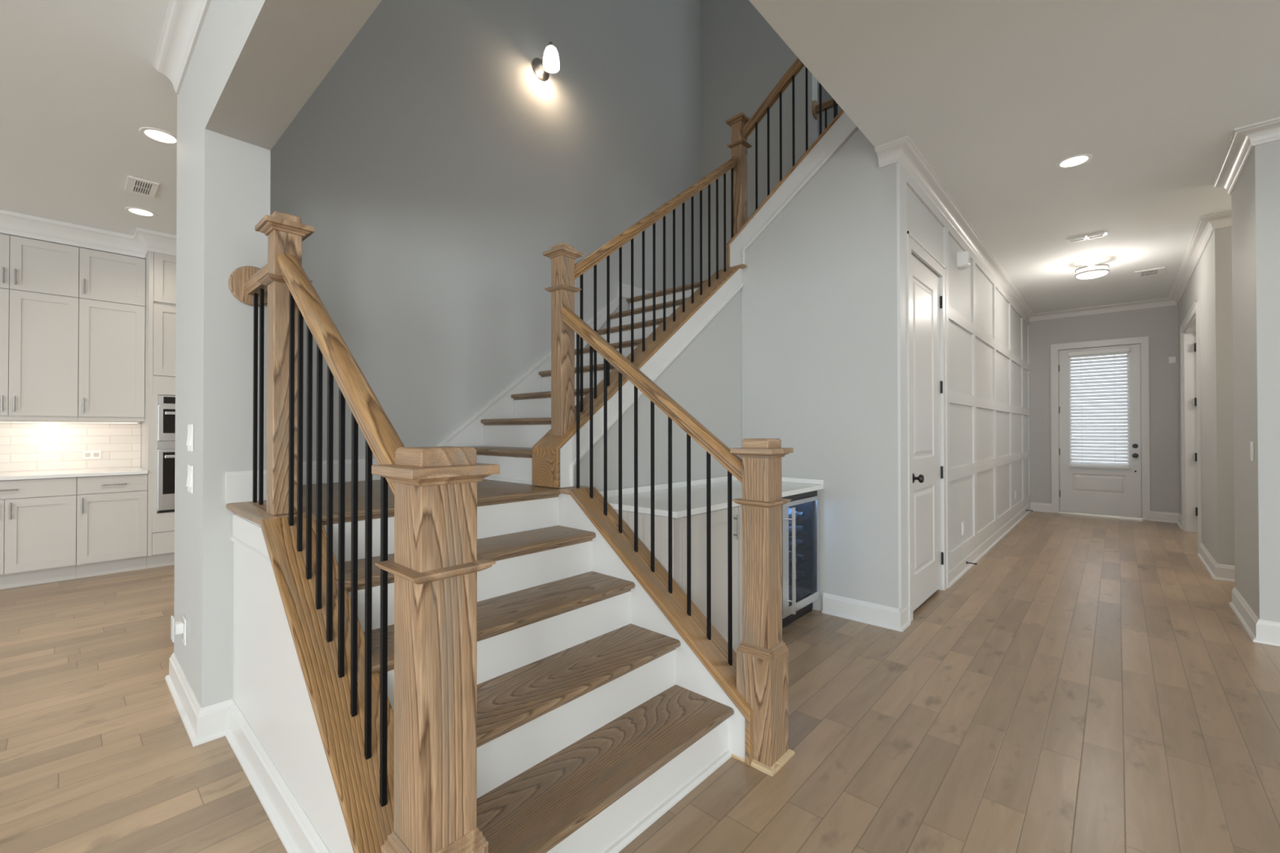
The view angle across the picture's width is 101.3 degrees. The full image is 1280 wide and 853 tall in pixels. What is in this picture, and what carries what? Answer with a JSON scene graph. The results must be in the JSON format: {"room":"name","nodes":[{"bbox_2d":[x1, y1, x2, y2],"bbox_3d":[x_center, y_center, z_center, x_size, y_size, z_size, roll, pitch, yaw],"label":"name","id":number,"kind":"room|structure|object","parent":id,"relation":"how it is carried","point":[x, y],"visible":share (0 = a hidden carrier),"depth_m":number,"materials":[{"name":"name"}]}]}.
{"room":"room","nodes":[
{"label":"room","id":0,"kind":"room"},
{"bbox_2d":[0,232,143,472],"bbox_3d":[-6.128,-0.234,3.884,0.208,3.029,8.500,0,-1,42],"label":"wall","id":1,"kind":"structure","parent":0,"point":[24,446],"depth_m":4.76,"materials":[{"name":"white tile"}]},
{"bbox_2d":[0,233,79,421],"bbox_3d":[-5.284,-0.814,4.405,0.359,1.525,0.780,0,-1,42],"label":"upper cabinet","id":2,"kind":"object","parent":1,"relation":"attached to","point":[39,280],"visible":0.99,"depth_m":4.42,"materials":[{"name":"grey paint"}]},
{"bbox_2d":[0,420,138,423],"bbox_3d":[-5.193,-0.042,4.635,0.060,0.015,1.110,0,-1,42],"label":"light","id":3,"kind":"object","parent":2,"relation":"attached to","point":[18,421],"visible":1,"depth_m":4.68,"materials":[{"name":"white plastic"}]},
{"bbox_2d":[82,450,101,459],"bbox_3d":[-5.082,0.264,4.870,0.008,0.077,0.120,0,-1,42],"label":"wall outlet","id":4,"kind":"object","parent":1,"relation":"attached to","point":[86,455],"visible":1,"depth_m":4.87,"materials":[{"name":"white plastic"}]},
{"bbox_2d":[84,453,98,457],"bbox_3d":[-5.080,0.264,4.867,0.001,0.037,0.090,0,-1,42],"label":"socket","id":5,"kind":"object","parent":4,"relation":"attached to","point":[86,455],"depth_m":4.87,"materials":[{"name":"white plastic"}]},
{"bbox_2d":[77,247,145,422],"bbox_3d":[-4.879,-0.811,4.851,0.359,1.525,0.424,0,-1,42],"label":"upper cabinet","id":6,"kind":"object","parent":1,"relation":"attached to","point":[112,295],"visible":0.99,"depth_m":4.75,"materials":[{"name":"grey paint"}]},
{"bbox_2d":[173,17,270,707],"bbox_3d":[-1.978,-0.248,2.467,0.783,3.029,0.223,0,-1,42],"label":"wall column","id":7,"kind":"structure","parent":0,"point":[223,182],"depth_m":2.20,"materials":[{"name":"grey paint"}]},
{"bbox_2d":[182,616,186,645],"bbox_3d":[-2.076,0.931,2.392,0.075,0.118,0.008,0,-1,42],"label":"wall outlet","id":8,"kind":"object","parent":7,"relation":"attached to","point":[184,620],"visible":0.97,"depth_m":2.37,"materials":[{"name":"white plastic"}]},
{"bbox_2d":[170,615,183,642],"bbox_3d":[-2.097,0.913,2.380,0.065,0.105,0.038,0,-1,42],"label":"night light","id":9,"kind":"object","parent":8,"relation":"attached to","point":[176,628],"visible":1,"depth_m":2.36,"materials":[{"name":"white plastic"}]},
{"bbox_2d":[170,615,174,642],"bbox_3d":[-2.107,0.913,2.368,0.065,0.105,0.006,0,-1,42],"label":"diffuser","id":10,"kind":"object","parent":9,"relation":"attached to","point":[172,620],"depth_m":2.35,"materials":[{"name":"white plastic"}]},
{"bbox_2d":[186,465,193,493],"bbox_3d":[-1.975,0.230,2.301,0.118,0.118,0.012,0,-1,42],"label":"light switch","id":11,"kind":"object","parent":7,"relation":"attached to","point":[189,484],"visible":1,"depth_m":2.27,"materials":[{"name":"white plastic"}]},
{"bbox_2d":[186,424,193,451],"bbox_3d":[-1.978,0.050,2.305,0.118,0.118,0.012,0,-1,42],"label":"light switch","id":12,"kind":"object","parent":7,"relation":"attached to","point":[189,443],"visible":1,"depth_m":2.28,"materials":[{"name":"white plastic"}]},
{"bbox_2d":[225,470,266,503],"bbox_3d":[-1.659,0.253,2.221,0.014,0.130,0.147,0,-1,42],"label":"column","id":13,"kind":"structure","parent":7,"relation":"attached to","point":[238,484],"depth_m":2.20,"materials":[{"name":"white paint"}]},
{"bbox_2d":[164,652,331,852],"bbox_3d":[-1.402,1.195,1.906,2.433,0.131,0.243,0,-1,42],"label":"baseboard","id":14,"kind":"structure","parent":7,"relation":"attached to","point":[294,828],"depth_m":1.91,"materials":[{"name":"white paint"}]},
{"bbox_2d":[204,0,382,150],"bbox_3d":[1.539,-3.076,-0.712,8.730,3.689,0.223,0,-1,42],"label":"wall header","id":15,"kind":"structure","parent":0,"point":[264,60],"depth_m":1.79,"materials":[{"name":"grey paint"}]},
{"bbox_2d":[153,0,210,93],"bbox_3d":[1.126,-1.738,-0.558,9.363,0.100,0.092,0,-1,42],"label":"trim","id":16,"kind":"structure","parent":15,"relation":"attached to","point":[184,21],"depth_m":2.32,"materials":[{"name":"white paint"}]},
{"bbox_2d":[270,0,701,488],"bbox_3d":[-0.688,-1.800,4.358,0.165,6.160,4.295,0,-1,42],"label":"wall","id":17,"kind":"structure","parent":0,"point":[433,171],"depth_m":3.70,"materials":[{"name":"grey paint"}]},
{"bbox_2d":[302,458,380,484],"bbox_3d":[-1.740,0.259,3.051,0.014,0.130,0.963,0,-1,42],"label":"baseboard","id":18,"kind":"structure","parent":17,"relation":"attached to","point":[362,461],"depth_m":3.03,"materials":[{"name":"white paint"}]},
{"bbox_2d":[532,41,559,81],"bbox_3d":[-0.710,-2.854,4.071,0.200,0.246,0.163,0,-1,42],"label":"wall sconce","id":19,"kind":"object","parent":17,"relation":"attached to","point":[550,63],"visible":1,"depth_m":4.08,"materials":[{"name":"white glass"}]},
{"bbox_2d":[622,283,652,298],"bbox_3d":[0.680,-1.249,4.852,1.188,0.130,1.272,0,-1,42],"label":"baseboard","id":20,"kind":"structure","parent":17,"relation":"attached to","point":[626,289],"depth_m":4.86,"materials":[{"name":"white paint"}]},
{"bbox_2d":[0,511,1279,852],"bbox_3d":[1.138,1.321,2.132,13.400,0.120,16.100,0,-1,42],"label":"floor","id":21,"kind":"structure","parent":0,"point":[1086,685],"depth_m":2.22,"materials":[{"name":"brown wood"}]},
{"bbox_2d":[0,476,76,589],"bbox_3d":[-5.175,0.851,4.288,0.659,0.861,0.772,0,-1,42],"label":"base cabinet","id":22,"kind":"object","parent":21,"relation":"on","point":[38,517],"visible":0.98,"depth_m":4.22,"materials":[{"name":"grey paint"}]},
{"bbox_2d":[0,466,147,480],"bbox_3d":[-5.238,0.405,4.228,0.652,0.030,1.814,0,-1,42],"label":"countertop","id":23,"kind":"structure","parent":22,"relation":"on","point":[117,471],"depth_m":4.43,"materials":[{"name":"white stone"}]},
{"bbox_2d":[75,474,147,578],"bbox_3d":[-4.769,0.854,4.734,0.659,0.861,0.432,0,-1,42],"label":"base cabinet","id":24,"kind":"object","parent":21,"relation":"on","point":[111,535],"visible":0.98,"depth_m":4.53,"materials":[{"name":"grey paint"}]},
{"bbox_2d":[141,251,176,568],"bbox_3d":[-4.351,-0.144,5.226,0.628,2.864,0.844,0,-1,42],"label":"tall cabinet","id":25,"kind":"object","parent":21,"relation":"on","point":[160,268],"visible":0.34,"depth_m":4.77,"materials":[{"name":"grey paint"}]},
{"bbox_2d":[0,209,176,258],"bbox_3d":[-4.813,-1.660,4.428,0.388,0.169,2.660,0,-1,42],"label":"trim","id":26,"kind":"structure","parent":25,"relation":"attached to","point":[144,241],"depth_m":4.61,"materials":[{"name":"white paint"}]},
{"bbox_2d":[156,395,175,513],"bbox_3d":[-4.288,0.252,5.163,0.602,1.067,0.717,0,-1,42],"label":"double oven","id":27,"kind":"object","parent":25,"relation":"in","point":[166,403],"visible":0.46,"depth_m":4.77,"materials":[{"name":"silver metal"}]},
{"bbox_2d":[225,479,753,852],"bbox_3d":[-0.824,0.790,2.328,2.336,0.948,1.439,0,-1,42],"label":"staircase","id":28,"kind":"structure","parent":21,"relation":"on","point":[602,704],"depth_m":1.83,"materials":[{"name":"brown wood"}]},
{"bbox_2d":[228,210,499,852],"bbox_3d":[-1.004,0.244,1.619,1.795,2.030,0.186,0,-1,43],"label":"stair railing","id":29,"kind":"object","parent":28,"relation":"on","point":[435,565],"visible":1,"depth_m":1.29,"materials":[{"name":"brown wood"}]},
{"bbox_2d":[560,306,795,776],"bbox_3d":[0.069,0.308,2.384,1.259,1.910,0.177,0,-1,42],"label":"stair railing","id":30,"kind":"object","parent":28,"relation":"on","point":[762,655],"visible":0.97,"depth_m":2.00,"materials":[{"name":"brown wood"}]},
{"bbox_2d":[434,266,743,491],"bbox_3d":[0.078,-0.021,4.151,1.225,2.595,3.107,0,-1,42],"label":"staircase","id":31,"kind":"structure","parent":21,"relation":"on","point":[695,361],"depth_m":3.56,"materials":[{"name":"brown wood"}]},
{"bbox_2d":[542,155,737,435],"bbox_3d":[0.137,-1.044,3.478,0.155,2.199,1.812,0,-1,42],"label":"stair railing","id":32,"kind":"object","parent":31,"relation":"on","point":[564,271],"visible":0.94,"depth_m":3.11,"materials":[{"name":"brown wood"}]},
{"bbox_2d":[726,109,857,269],"bbox_3d":[1.455,-1.680,4.186,1.218,1.037,1.217,0,-1,42],"label":"staircase","id":33,"kind":"structure","parent":31,"relation":"on","point":[842,126],"depth_m":3.77,"materials":[{"name":"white wood"}]},
{"bbox_2d":[725,57,835,235],"bbox_3d":[1.088,-2.198,3.907,0.962,1.543,0.157,0,-1,42],"label":"stair railing","id":34,"kind":"object","parent":33,"relation":"on","point":[742,126],"visible":0.66,"depth_m":4.07,"materials":[{"name":"brown wood"}]},
{"bbox_2d":[613,505,742,652],"bbox_3d":[0.298,0.847,2.999,0.640,0.841,1.057,0,-1,42],"label":"base cabinet","id":35,"kind":"object","parent":21,"relation":"on","point":[719,547],"visible":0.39,"depth_m":2.61,"materials":[{"name":"grey paint"}]},
{"bbox_2d":[607,480,823,518],"bbox_3d":[0.483,0.412,3.216,0.629,0.030,1.625,0,-1,42],"label":"countertop","id":36,"kind":"structure","parent":35,"relation":"on","point":[718,490],"depth_m":2.88,"materials":[{"name":"white stone"}]},
{"bbox_2d":[782,490,819,627],"bbox_3d":[0.853,0.851,3.571,0.637,0.834,0.528,0,-1,42],"label":"wine cooler","id":37,"kind":"object","parent":21,"relation":"on","point":[807,503],"visible":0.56,"depth_m":3.50,"materials":[{"name":"grey metal"}]},
{"bbox_2d":[788,573,797,579],"bbox_3d":[0.915,0.992,3.555,0.303,0.073,0.073,0,-1,42],"label":"wine bottle","id":38,"kind":"object","parent":37,"relation":"in","point":[789,575],"visible":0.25,"depth_m":3.46,"materials":[{"name":"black glass"}]},
{"bbox_2d":[788,541,797,547],"bbox_3d":[0.915,0.782,3.557,0.303,0.073,0.073,0,-1,42],"label":"wine bottle","id":39,"kind":"object","parent":37,"relation":"in","point":[789,543],"visible":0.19,"depth_m":3.47,"materials":[{"name":"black glass"}]},
{"bbox_2d":[788,593,797,599],"bbox_3d":[0.915,1.130,3.554,0.303,0.073,0.073,0,-1,42],"label":"wine bottle","id":40,"kind":"object","parent":37,"relation":"in","point":[789,595],"visible":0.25,"depth_m":3.47,"materials":[{"name":"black glass"}]},
{"bbox_2d":[788,556,797,563],"bbox_3d":[0.915,0.882,3.556,0.303,0.073,0.073,0,-1,42],"label":"wine bottle","id":41,"kind":"object","parent":37,"relation":"in","point":[789,557],"visible":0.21,"depth_m":3.47,"materials":[{"name":"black glass"}]},
{"bbox_2d":[788,507,804,518],"bbox_3d":[0.988,0.593,3.638,0.303,0.073,0.073,0,-1,42],"label":"wine bottle","id":42,"kind":"object","parent":37,"relation":"in","point":[798,513],"visible":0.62,"depth_m":3.55,"materials":[{"name":"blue glass"}]},
{"bbox_2d":[788,536,804,545],"bbox_3d":[0.988,0.783,3.636,0.303,0.073,0.073,0,-1,42],"label":"wine bottle","id":43,"kind":"object","parent":37,"relation":"in","point":[797,541],"visible":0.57,"depth_m":3.54,"materials":[{"name":"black glass"}]},
{"bbox_2d":[788,521,804,531],"bbox_3d":[0.988,0.688,3.637,0.303,0.073,0.073,0,-1,42],"label":"wine bottle","id":44,"kind":"object","parent":37,"relation":"in","point":[798,527],"visible":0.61,"depth_m":3.54,"materials":[{"name":"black glass"}]},
{"bbox_2d":[788,587,804,595],"bbox_3d":[0.988,1.130,3.634,0.303,0.073,0.073,0,-1,42],"label":"wine bottle","id":45,"kind":"object","parent":37,"relation":"in","point":[797,593],"visible":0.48,"depth_m":3.55,"materials":[{"name":"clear glass"}]},
{"bbox_2d":[788,565,804,576],"bbox_3d":[0.988,0.993,3.635,0.303,0.073,0.073,0,-1,42],"label":"wine bottle","id":46,"kind":"object","parent":37,"relation":"in","point":[802,573],"visible":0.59,"depth_m":3.54,"materials":[{"name":"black glass"}]},
{"bbox_2d":[788,550,804,559],"bbox_3d":[0.988,0.883,3.636,0.303,0.073,0.073,0,-1,42],"label":"wine bottle","id":47,"kind":"object","parent":37,"relation":"in","point":[802,557],"visible":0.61,"depth_m":3.54,"materials":[{"name":"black glass"}]},
{"bbox_2d":[782,603,812,627],"bbox_3d":[1.007,1.221,3.428,0.010,0.092,0.528,0,-1,42],"label":"grille","id":48,"kind":"object","parent":37,"relation":"attached to","point":[791,618],"depth_m":3.45,"materials":[{"name":"black plastic"}]},
{"bbox_2d":[788,517,808,526],"bbox_3d":[0.826,0.639,3.597,0.485,0.018,0.486,0,-1,42],"label":"shelf","id":49,"kind":"object","parent":37,"relation":"attached to","point":[799,520],"depth_m":3.57,"materials":[{"name":"black plastic"}]},
{"bbox_2d":[788,531,808,541],"bbox_3d":[0.826,0.734,3.596,0.485,0.018,0.486,0,-1,42],"label":"shelf","id":50,"kind":"object","parent":37,"relation":"attached to","point":[799,534],"depth_m":3.57,"materials":[{"name":"black plastic"}]},
{"bbox_2d":[788,545,808,555],"bbox_3d":[0.826,0.829,3.595,0.485,0.018,0.486,0,-1,42],"label":"shelf","id":51,"kind":"object","parent":37,"relation":"attached to","point":[800,548],"depth_m":3.57,"materials":[{"name":"black plastic"}]},
{"bbox_2d":[788,559,808,572],"bbox_3d":[0.826,0.929,3.594,0.485,0.018,0.486,0,-1,42],"label":"shelf","id":52,"kind":"object","parent":37,"relation":"attached to","point":[800,562],"depth_m":3.57,"materials":[{"name":"black plastic"}]},
{"bbox_2d":[788,575,808,589],"bbox_3d":[0.826,1.039,3.594,0.485,0.018,0.486,0,-1,42],"label":"shelf","id":53,"kind":"object","parent":37,"relation":"attached to","point":[806,578],"depth_m":3.56,"materials":[{"name":"black plastic"}]},
{"bbox_2d":[0,0,1279,313],"bbox_3d":[1.135,-1.961,2.157,13.400,0.387,16.100,0,-1,42],"label":"ceiling","id":54,"kind":"structure","parent":0,"point":[992,95],"depth_m":2.88,"materials":[{"name":"white paint"}]},
{"bbox_2d":[124,207,156,217],"bbox_3d":[-4.062,-1.745,4.273,0.190,0.004,0.190,0,-1,42],"label":"recessed light","id":55,"kind":"object","parent":54,"relation":"in","point":[140,211],"visible":1,"depth_m":4.27,"materials":[{"name":"white glass"}]},
{"bbox_2d":[124,175,159,197],"bbox_3d":[-3.638,-1.746,3.833,0.320,0.009,0.160,0,-1,42],"label":"ceiling vent","id":56,"kind":"object","parent":54,"relation":"in","point":[135,185],"visible":1,"depth_m":3.82,"materials":[{"name":"white plastic"}]},
{"bbox_2d":[138,127,177,145],"bbox_3d":[-2.898,-1.755,3.175,0.190,0.004,0.190,0,-1,42],"label":"recessed light","id":57,"kind":"object","parent":54,"relation":"in","point":[157,135],"visible":0.97,"depth_m":3.17,"materials":[{"name":"white plastic"}]},
{"bbox_2d":[1055,153,1093,168],"bbox_3d":[2.876,-1.757,3.479,0.190,0.004,0.190,0,-1,42],"label":"recessed light","id":58,"kind":"object","parent":54,"relation":"in","point":[1077,160],"visible":1,"depth_m":3.48,"materials":[{"name":"white plastic"}]},
{"bbox_2d":[1066,231,1107,243],"bbox_3d":[4.114,-1.739,4.837,0.290,0.020,0.095,0,-1,42],"label":"ceiling plate","id":59,"kind":"object","parent":54,"relation":"attached to","point":[1103,233],"visible":1,"depth_m":4.83,"materials":[{"name":"white plastic"}]},
{"bbox_2d":[1075,259,1109,279],"bbox_3d":[4.782,-1.661,5.556,0.276,0.166,0.276,0,-1,42],"label":"flush light","id":60,"kind":"object","parent":54,"relation":"attached to","point":[1092,270],"visible":1,"depth_m":5.49,"materials":[{"name":"white glass"}]},
{"bbox_2d":[1133,266,1164,278],"bbox_3d":[5.759,-1.738,5.940,0.240,0.009,0.320,0,-1,42],"label":"ceiling vent","id":61,"kind":"object","parent":54,"relation":"in","point":[1157,271],"visible":1,"depth_m":5.93,"materials":[{"name":"white plastic"}]},
{"bbox_2d":[700,0,817,280],"bbox_3d":[1.532,-1.797,5.022,2.228,6.160,0.120,0,-1,42],"label":"wall","id":62,"kind":"structure","parent":0,"point":[744,58],"depth_m":5.39,"materials":[{"name":"grey paint"}]},
{"bbox_2d":[811,97,838,128],"bbox_3d":[2.001,-2.597,4.605,0.964,0.921,0.164,0,-1,42],"label":"stair railing","id":63,"kind":"object","parent":62,"relation":"on","point":[827,104],"visible":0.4,"depth_m":4.86,"materials":[{"name":"brown wood"}]},
{"bbox_2d":[741,127,898,611],"bbox_3d":[1.232,-0.427,3.709,1.126,3.400,0.100,0,-1,42],"label":"wall","id":64,"kind":"structure","parent":0,"point":[819,291],"depth_m":3.54,"materials":[{"name":"grey paint"}]},
{"bbox_2d":[599,475,823,497],"bbox_3d":[0.476,0.395,3.223,0.649,0.064,1.625,0,-1,42],"label":"backsplash","id":65,"kind":"structure","parent":64,"relation":"attached to","point":[700,482],"depth_m":3.48,"materials":[{"name":"white stone"}]},
{"bbox_2d":[822,592,911,631],"bbox_3d":[1.488,1.205,3.476,0.512,0.131,0.177,0,-1,42],"label":"baseboard","id":66,"kind":"structure","parent":64,"relation":"attached to","point":[873,614],"depth_m":3.39,"materials":[{"name":"white paint"}]},
{"bbox_2d":[817,80,822,89],"bbox_3d":[1.809,-4.938,3.662,4.833,0.100,7.038,0,-1,42],"label":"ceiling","id":67,"kind":"structure","parent":0,"point":[818,82],"depth_m":7.48,"materials":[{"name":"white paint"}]},
{"bbox_2d":[817,87,842,137],"bbox_3d":[2.826,-3.508,4.768,4.833,2.744,4.019,0,-1,42],"label":"wall","id":68,"kind":"structure","parent":0,"point":[825,95],"depth_m":7.50,"materials":[{"name":"grey paint"}]},
{"bbox_2d":[906,186,1028,551],"bbox_3d":[3.814,-0.228,5.792,0.110,3.029,6.459,0,-1,42],"label":"wall","id":69,"kind":"structure","parent":0,"point":[921,223],"depth_m":5.21,"materials":[{"name":"grey paint"}]},
{"bbox_2d":[906,231,948,622],"bbox_3d":[2.049,0.004,3.800,0.173,2.536,1.032,0,-1,42],"label":"door","id":70,"kind":"structure","parent":69,"relation":"in","point":[926,291],"depth_m":3.80,"materials":[{"name":"white paint"}]},
{"bbox_2d":[961,521,964,535],"bbox_3d":[2.857,0.901,4.641,0.008,0.118,0.075,0,-1,42],"label":"wall outlet","id":71,"kind":"object","parent":69,"relation":"attached to","point":[962,522],"visible":1,"depth_m":4.63,"materials":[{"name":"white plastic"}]},
{"bbox_2d":[896,161,1030,608],"bbox_3d":[3.828,-0.245,5.713,0.017,2.798,6.558,0,-1,42],"label":"trim","id":72,"kind":"structure","parent":69,"relation":"attached to","point":[904,180],"depth_m":4.47,"materials":[{"name":"white paint"}]},
{"bbox_2d":[956,251,970,270],"bbox_3d":[2.811,-1.440,4.550,0.088,0.127,0.120,0,-1,42],"label":"sensor","id":73,"kind":"object","parent":69,"relation":"attached to","point":[963,260],"visible":1,"depth_m":4.51,"materials":[{"name":"white plastic"}]},
{"bbox_2d":[948,502,1031,587],"bbox_3d":[4.233,1.223,6.137,0.030,0.131,5.366,0,-1,42],"label":"baseboard","id":74,"kind":"structure","parent":69,"relation":"attached to","point":[959,569],"depth_m":5.27,"materials":[{"name":"white paint"}]},
{"bbox_2d":[1029,305,1179,513],"bbox_3d":[8.670,-0.231,5.843,7.228,3.029,0.150,0,-1,42],"label":"wall","id":75,"kind":"structure","parent":0,"point":[1160,324],"depth_m":7.29,"materials":[{"name":"grey paint"}]},
{"bbox_2d":[1030,502,1051,512],"bbox_3d":[6.128,1.236,8.023,0.259,0.131,0.030,0,-1,42],"label":"baseboard","id":76,"kind":"structure","parent":75,"relation":"attached to","point":[1037,507],"depth_m":8.02,"materials":[{"name":"white paint"}]},
{"bbox_2d":[1050,336,1150,520],"bbox_3d":[6.662,0.027,7.635,1.068,2.542,0.178,0,-1,42],"label":"door","id":77,"kind":"structure","parent":75,"relation":"in","point":[1108,492],"depth_m":7.56,"materials":[{"name":"white paint"}]},
{"bbox_2d":[1067,347,1129,468],"bbox_3d":[6.623,-0.257,7.585,0.670,1.700,0.054,0,-1,42],"label":"window blind","id":78,"kind":"object","parent":77,"relation":"attached to","point":[1079,424],"visible":1,"depth_m":7.57,"materials":[{"name":"white plastic"}]},
{"bbox_2d":[1168,356,1176,363],"bbox_3d":[7.182,-0.898,7.083,0.068,0.085,0.023,0,-1,42],"label":"wall sensor","id":79,"kind":"object","parent":75,"relation":"attached to","point":[1171,359],"visible":1,"depth_m":7.07,"materials":[{"name":"white plastic"}]},
{"bbox_2d":[1177,226,1235,565],"bbox_3d":[8.017,-0.245,3.904,5.387,3.029,3.598,0,-1,42],"label":"wall","id":80,"kind":"structure","parent":0,"point":[1210,283],"depth_m":4.40,"materials":[{"name":"grey paint"}]},
{"bbox_2d":[874,135,1231,321],"bbox_3d":[5.793,-1.708,3.873,5.620,0.100,6.651,0,-1,42],"label":"trim","id":81,"kind":"structure","parent":80,"relation":"attached to","point":[903,150],"depth_m":4.73,"materials":[{"name":"white paint"}]},
{"bbox_2d":[1150,511,1182,529],"bbox_3d":[6.901,1.226,6.881,0.286,0.131,0.680,0,-1,42],"label":"baseboard","id":82,"kind":"structure","parent":80,"relation":"attached to","point":[1175,517],"depth_m":7.11,"materials":[{"name":"white paint"}]},
{"bbox_2d":[1180,300,1201,553],"bbox_3d":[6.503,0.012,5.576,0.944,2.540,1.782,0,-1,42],"label":"door","id":83,"kind":"structure","parent":80,"relation":"in","point":[1189,331],"depth_m":6.41,"materials":[{"name":"white paint"}]},
{"bbox_2d":[1197,542,1235,582],"bbox_3d":[6.611,1.201,3.483,3.917,0.131,1.159,0,-1,42],"label":"baseboard","id":84,"kind":"structure","parent":80,"relation":"attached to","point":[1223,572],"depth_m":4.38,"materials":[{"name":"white paint"}]},
{"bbox_2d":[1231,140,1279,622],"bbox_3d":[5.931,-0.261,1.610,5.387,3.029,0.871,0,-1,42],"label":"wall","id":85,"kind":"structure","parent":0,"point":[1255,196],"depth_m":3.11,"materials":[{"name":"grey paint"}]},
{"bbox_2d":[1212,116,1279,195],"bbox_3d":[5.827,-1.725,1.651,5.380,0.100,0.961,0,-1,42],"label":"trim","id":86,"kind":"structure","parent":85,"relation":"attached to","point":[1242,141],"depth_m":3.22,"materials":[{"name":"white paint"}]},
{"bbox_2d":[1249,441,1253,461],"bbox_3d":[3.746,0.151,3.215,0.008,0.118,0.075,0,-1,42],"label":"light switch","id":87,"kind":"object","parent":85,"relation":"attached to","point":[1251,446],"visible":1,"depth_m":3.20,"materials":[{"name":"white plastic"}]},
{"bbox_2d":[1228,586,1279,646],"bbox_3d":[5.873,1.187,1.631,5.317,0.131,0.899,0,-1,42],"label":"baseboard","id":88,"kind":"structure","parent":85,"relation":"attached to","point":[1260,631],"depth_m":3.13,"materials":[{"name":"white paint"}]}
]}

